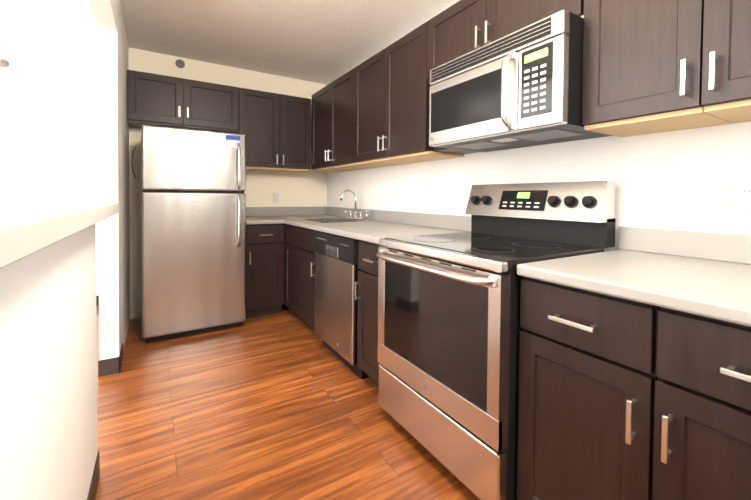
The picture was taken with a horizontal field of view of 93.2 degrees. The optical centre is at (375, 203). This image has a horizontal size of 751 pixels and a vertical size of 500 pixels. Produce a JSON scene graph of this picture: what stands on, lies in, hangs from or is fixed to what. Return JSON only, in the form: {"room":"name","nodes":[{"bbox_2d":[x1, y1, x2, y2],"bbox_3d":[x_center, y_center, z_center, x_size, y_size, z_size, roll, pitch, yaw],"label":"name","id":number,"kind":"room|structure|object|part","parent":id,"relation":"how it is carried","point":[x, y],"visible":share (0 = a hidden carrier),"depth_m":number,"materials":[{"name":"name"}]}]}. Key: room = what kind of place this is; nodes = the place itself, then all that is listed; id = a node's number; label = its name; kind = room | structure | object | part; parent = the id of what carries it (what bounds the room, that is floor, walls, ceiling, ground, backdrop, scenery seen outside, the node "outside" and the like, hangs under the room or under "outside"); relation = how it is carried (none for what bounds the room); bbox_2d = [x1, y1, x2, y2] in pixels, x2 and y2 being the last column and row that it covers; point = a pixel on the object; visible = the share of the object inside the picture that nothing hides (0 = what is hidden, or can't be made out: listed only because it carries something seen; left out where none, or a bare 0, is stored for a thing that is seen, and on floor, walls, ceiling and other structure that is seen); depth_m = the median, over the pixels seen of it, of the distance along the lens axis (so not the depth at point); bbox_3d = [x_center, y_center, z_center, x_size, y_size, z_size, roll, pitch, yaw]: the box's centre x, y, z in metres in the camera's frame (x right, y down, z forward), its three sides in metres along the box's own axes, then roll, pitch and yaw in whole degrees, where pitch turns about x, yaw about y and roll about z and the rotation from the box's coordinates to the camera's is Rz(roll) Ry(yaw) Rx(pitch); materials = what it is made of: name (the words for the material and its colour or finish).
{"room":"kitchen","nodes":[
{"label":"kitchen","id":0,"kind":"room"},
{"bbox_2d":[0,49,98,294],"bbox_3d":[-4.076,-0.187,2.941,3.228,2.460,0.120,0,1,-32],"label":"wall","id":1,"kind":"structure","parent":0,"point":[48,129],"depth_m":3.43,"materials":[{"name":"white paint"}]},
{"bbox_2d":[0,58,9,67],"bbox_3d":[-3.390,-1.287,3.224,0.080,0.080,0.070,0,1,-32],"label":"sprinkler","id":2,"kind":"object","parent":1,"relation":"attached to","point":[4,63],"visible":1,"depth_m":3.25,"materials":[{"name":"grey metal"}]},
{"bbox_2d":[96,295,98,304],"bbox_3d":[-4.052,0.994,2.911,3.228,0.100,0.006,0,1,-32],"label":"baseboard","id":3,"kind":"structure","parent":1,"relation":"attached to","point":[97,299],"depth_m":3.65,"materials":[{"name":"grey plastic"}]},
{"bbox_2d":[0,0,116,499],"bbox_3d":[-0.347,-0.099,0.082,0.100,2.460,5.030,0,1,-32],"label":"wall","id":4,"kind":"structure","parent":0,"point":[48,388],"depth_m":0.80,"materials":[{"name":"white paint"}]},
{"bbox_2d":[0,203,118,268],"bbox_3d":[-0.108,0.060,-0.310,0.252,0.042,4.106,0,1,-32],"label":"sill ledge","id":5,"kind":"object","parent":4,"relation":"on","point":[28,229],"visible":1,"depth_m":0.54,"materials":[{"name":"white paint"}]},
{"bbox_2d":[87,452,99,499],"bbox_3d":[-0.052,1.091,-0.287,0.006,0.100,4.042,0,1,-32],"label":"baseboard","id":6,"kind":"structure","parent":4,"relation":"attached to","point":[94,484],"depth_m":1.33,"materials":[{"name":"grey plastic"}]},
{"bbox_2d":[98,357,119,376],"bbox_3d":[-1.679,1.027,2.240,0.112,0.100,0.006,0,1,-32],"label":"baseboard","id":7,"kind":"structure","parent":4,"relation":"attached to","point":[108,366],"depth_m":2.24,"materials":[{"name":"grey plastic"}]},
{"bbox_2d":[119,343,122,372],"bbox_3d":[-1.699,1.024,2.372,0.006,0.100,0.251,0,1,-32],"label":"baseboard","id":8,"kind":"structure","parent":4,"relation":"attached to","point":[121,357],"depth_m":2.35,"materials":[{"name":"grey plastic"}]},
{"bbox_2d":[97,0,129,359],"bbox_3d":[-1.973,-0.165,2.705,0.100,2.460,1.145,0,1,-32],"label":"wall column","id":9,"kind":"structure","parent":0,"point":[113,187],"depth_m":2.24,"materials":[{"name":"white paint"}]},
{"bbox_2d":[131,148,135,177],"bbox_3d":[-1.991,-0.340,2.922,0.031,0.253,0.008,0,1,-32],"label":"cord","id":10,"kind":"object","parent":9,"relation":"hanging from","point":[131,162],"visible":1,"depth_m":2.92,"materials":[{"name":"black rubber"}]},
{"bbox_2d":[129,48,326,318],"bbox_3d":[-1.480,-0.182,3.754,2.042,2.460,0.120,0,1,-32],"label":"wall","id":11,"kind":"structure","parent":0,"point":[302,189],"depth_m":3.67,"materials":[{"name":"beige paint"}]},
{"bbox_2d":[175,59,184,67],"bbox_3d":[-1.857,-1.343,3.377,0.080,0.080,0.070,0,1,-32],"label":"sprinkler","id":12,"kind":"object","parent":11,"relation":"attached to","point":[179,63],"visible":1,"depth_m":3.39,"materials":[{"name":"grey metal"}]},
{"bbox_2d":[127,69,238,132],"bbox_3d":[-1.753,-0.902,3.280,0.875,0.425,0.364,0,1,-32],"label":"upper cabinet","id":13,"kind":"object","parent":11,"relation":"attached to","point":[168,101],"visible":0.98,"depth_m":3.13,"materials":[{"name":"brown wood"}]},
{"bbox_2d":[236,87,310,172],"bbox_3d":[-1.071,-0.735,3.707,0.724,0.765,0.364,0,1,-32],"label":"upper cabinet","id":14,"kind":"object","parent":11,"relation":"attached to","point":[275,128],"visible":0.92,"depth_m":3.58,"materials":[{"name":"brown wood"}]},
{"bbox_2d":[273,193,278,202],"bbox_3d":[-1.097,-0.068,3.917,0.070,0.114,0.008,0,1,-32],"label":"electrical outlet","id":15,"kind":"object","parent":11,"relation":"attached to","point":[275,197],"visible":1,"depth_m":3.91,"materials":[{"name":"white plastic"}]},
{"bbox_2d":[0,0,458,84],"bbox_3d":[-1.362,-1.386,0.491,5.670,0.080,7.250,0,1,-32],"label":"ceiling","id":16,"kind":"structure","parent":0,"point":[326,42],"depth_m":2.84,"materials":[{"name":"white paint"}]},
{"bbox_2d":[95,304,479,499],"bbox_3d":[-1.383,1.154,0.542,5.670,0.080,7.250,0,1,-32],"label":"floor","id":17,"kind":"structure","parent":0,"point":[284,405],"depth_m":1.74,"materials":[{"name":"wood"}]},
{"bbox_2d":[141,123,245,341],"bbox_3d":[-1.596,0.221,3.121,0.750,1.678,0.762,0,1,-32],"label":"refrigerator","id":18,"kind":"object","parent":17,"relation":"on","point":[193,187],"visible":1,"depth_m":2.83,"materials":[{"name":"grey metal"}]},
{"bbox_2d":[246,223,285,318],"bbox_3d":[-1.155,0.619,3.524,0.378,0.873,0.644,0,1,-32],"label":"base cabinet","id":19,"kind":"object","parent":17,"relation":"on","point":[264,269],"depth_m":3.28,"materials":[{"name":"brown wood"}]},
{"bbox_2d":[246,207,281,224],"bbox_3d":[-1.176,0.110,3.508,0.330,0.138,0.626,0,1,-32],"label":"countertop","id":20,"kind":"structure","parent":19,"relation":"on","point":[254,215],"depth_m":3.77,"materials":[{"name":"grey laminate"}]},
{"bbox_3d":[-0.874,0.574,3.408,0.022,0.773,0.040,0,1,-32],"label":"corner base cabinet filler","id":21,"kind":"part","parent":19,"relation":"part of","materials":[{"name":"brown wood"}]},
{"bbox_2d":[285,224,317,330],"bbox_3d":[-0.370,0.632,3.206,0.734,0.873,0.785,0,1,-32],"label":"base cabinet","id":22,"kind":"object","parent":17,"relation":"on","point":[300,273],"visible":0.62,"depth_m":3.02,"materials":[{"name":"brown wood"}]},
{"bbox_2d":[282,206,470,243],"bbox_3d":[-0.265,0.202,3.042,0.726,0.289,2.384,0,1,-32],"label":"countertop","id":23,"kind":"structure","parent":22,"relation":"on","point":[332,220],"depth_m":2.72,"materials":[{"name":"grey laminate"}]},
{"bbox_2d":[340,189,363,219],"bbox_3d":[-0.252,0.004,3.396,0.198,0.285,0.260,0,1,-32],"label":"faucet","id":24,"kind":"object","parent":23,"relation":"on","point":[350,212],"visible":1,"depth_m":3.41,"materials":[{"name":"silver metal"}]},
{"bbox_2d":[365,210,368,220],"bbox_3d":[-0.076,0.106,3.249,0.044,0.090,0.044,0,1,-32],"label":"sprayer","id":25,"kind":"object","parent":23,"relation":"on","point":[367,215],"visible":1,"depth_m":3.23,"materials":[{"name":"silver metal"}]},
{"bbox_2d":[314,231,368,378],"bbox_3d":[-0.019,0.649,2.588,0.671,0.870,0.612,0,1,-32],"label":"dishwasher","id":26,"kind":"object","parent":17,"relation":"on","point":[336,302],"visible":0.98,"depth_m":2.34,"materials":[{"name":"grey metal"}]},
{"bbox_2d":[355,241,381,386],"bbox_3d":[0.263,0.658,2.184,0.734,0.873,0.350,0,1,-32],"label":"base cabinet","id":27,"kind":"object","parent":17,"relation":"on","point":[368,363],"visible":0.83,"depth_m":2.06,"materials":[{"name":"brown wood"}]},
{"bbox_2d":[376,181,614,499],"bbox_3d":[0.499,0.500,1.667,0.810,1.212,0.760,0,1,-32],"label":"range","id":28,"kind":"object","parent":17,"relation":"on","point":[449,328],"visible":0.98,"depth_m":1.45,"materials":[{"name":"silver metal"}]},
{"bbox_2d":[517,277,659,499],"bbox_3d":[0.863,0.682,1.216,0.734,0.873,0.378,0,1,-32],"label":"base cabinet","id":29,"kind":"object","parent":17,"relation":"on","point":[588,377],"visible":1,"depth_m":1.02,"materials":[{"name":"brown wood"}]},
{"bbox_2d":[653,307,750,499],"bbox_3d":[1.065,0.690,0.889,0.734,0.873,0.383,0,1,-32],"label":"base cabinet","id":30,"kind":"object","parent":17,"relation":"on","point":[702,435],"visible":0.98,"depth_m":0.80,"materials":[{"name":"brown wood"}]},
{"bbox_2d":[517,226,750,326],"bbox_3d":[1.305,0.190,0.516,0.716,0.138,2.018,0,1,-32],"label":"countertop","id":31,"kind":"structure","parent":30,"relation":"on","point":[706,274],"depth_m":1.10,"materials":[{"name":"grey laminate"}]},
{"bbox_2d":[327,0,750,251],"bbox_3d":[1.117,-0.118,1.615,0.120,2.460,6.495,0,1,-32],"label":"wall","id":32,"kind":"structure","parent":0,"point":[669,180],"depth_m":1.57,"materials":[{"name":"white paint"}]},
{"bbox_2d":[311,68,385,171],"bbox_3d":[-0.307,-0.744,3.445,0.364,0.805,0.953,0,1,-32],"label":"upper cabinet","id":33,"kind":"object","parent":32,"relation":"attached to","point":[332,134],"visible":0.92,"depth_m":3.31,"materials":[{"name":"brown wood"}]},
{"bbox_2d":[354,22,463,165],"bbox_3d":[0.190,-0.724,2.643,0.364,0.805,0.930,0,1,-32],"label":"upper cabinet","id":34,"kind":"object","parent":32,"relation":"attached to","point":[392,85],"visible":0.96,"depth_m":2.48,"materials":[{"name":"brown wood"}]},
{"bbox_2d":[434,147,476,153],"bbox_3d":[0.520,-0.534,2.204,0.268,0.415,0.163,0,1,-32],"label":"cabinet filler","id":35,"kind":"object","parent":32,"relation":"attached to","point":[437,149],"visible":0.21,"depth_m":2.21,"materials":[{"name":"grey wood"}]},
{"bbox_2d":[427,0,583,78],"bbox_3d":[0.682,-0.922,1.848,0.364,0.369,0.925,0,1,-32],"label":"upper cabinet","id":36,"kind":"object","parent":32,"relation":"attached to","point":[459,29],"visible":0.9,"depth_m":1.81,"materials":[{"name":"brown wood"}]},
{"bbox_2d":[429,10,612,151],"bbox_3d":[0.661,-0.520,1.743,0.513,0.423,0.760,0,1,-32],"label":"microwave","id":37,"kind":"object","parent":36,"relation":"attached to","point":[521,88],"visible":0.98,"depth_m":1.51,"materials":[{"name":"silver metal"}]},
{"bbox_2d":[582,0,732,136],"bbox_3d":[1.022,-0.690,1.301,0.364,0.805,0.354,0,1,-32],"label":"upper cabinet","id":38,"kind":"object","parent":32,"relation":"attached to","point":[642,66],"visible":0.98,"depth_m":1.23,"materials":[{"name":"brown wood"}]},
{"bbox_2d":[701,0,750,122],"bbox_3d":[1.306,-0.678,0.843,0.364,0.805,0.720,0,1,-32],"label":"upper cabinet","id":39,"kind":"object","parent":32,"relation":"attached to","point":[726,80],"visible":1,"depth_m":1.03,"materials":[{"name":"brown wood"}]},
{"bbox_2d":[715,182,750,214],"bbox_3d":[1.268,-0.019,1.243,0.010,0.114,0.116,0,1,-32],"label":"double electrical outlet","id":40,"kind":"object","parent":32,"relation":"attached to","point":[732,198],"visible":1,"depth_m":1.25,"materials":[{"name":"white plastic"}]}
]}

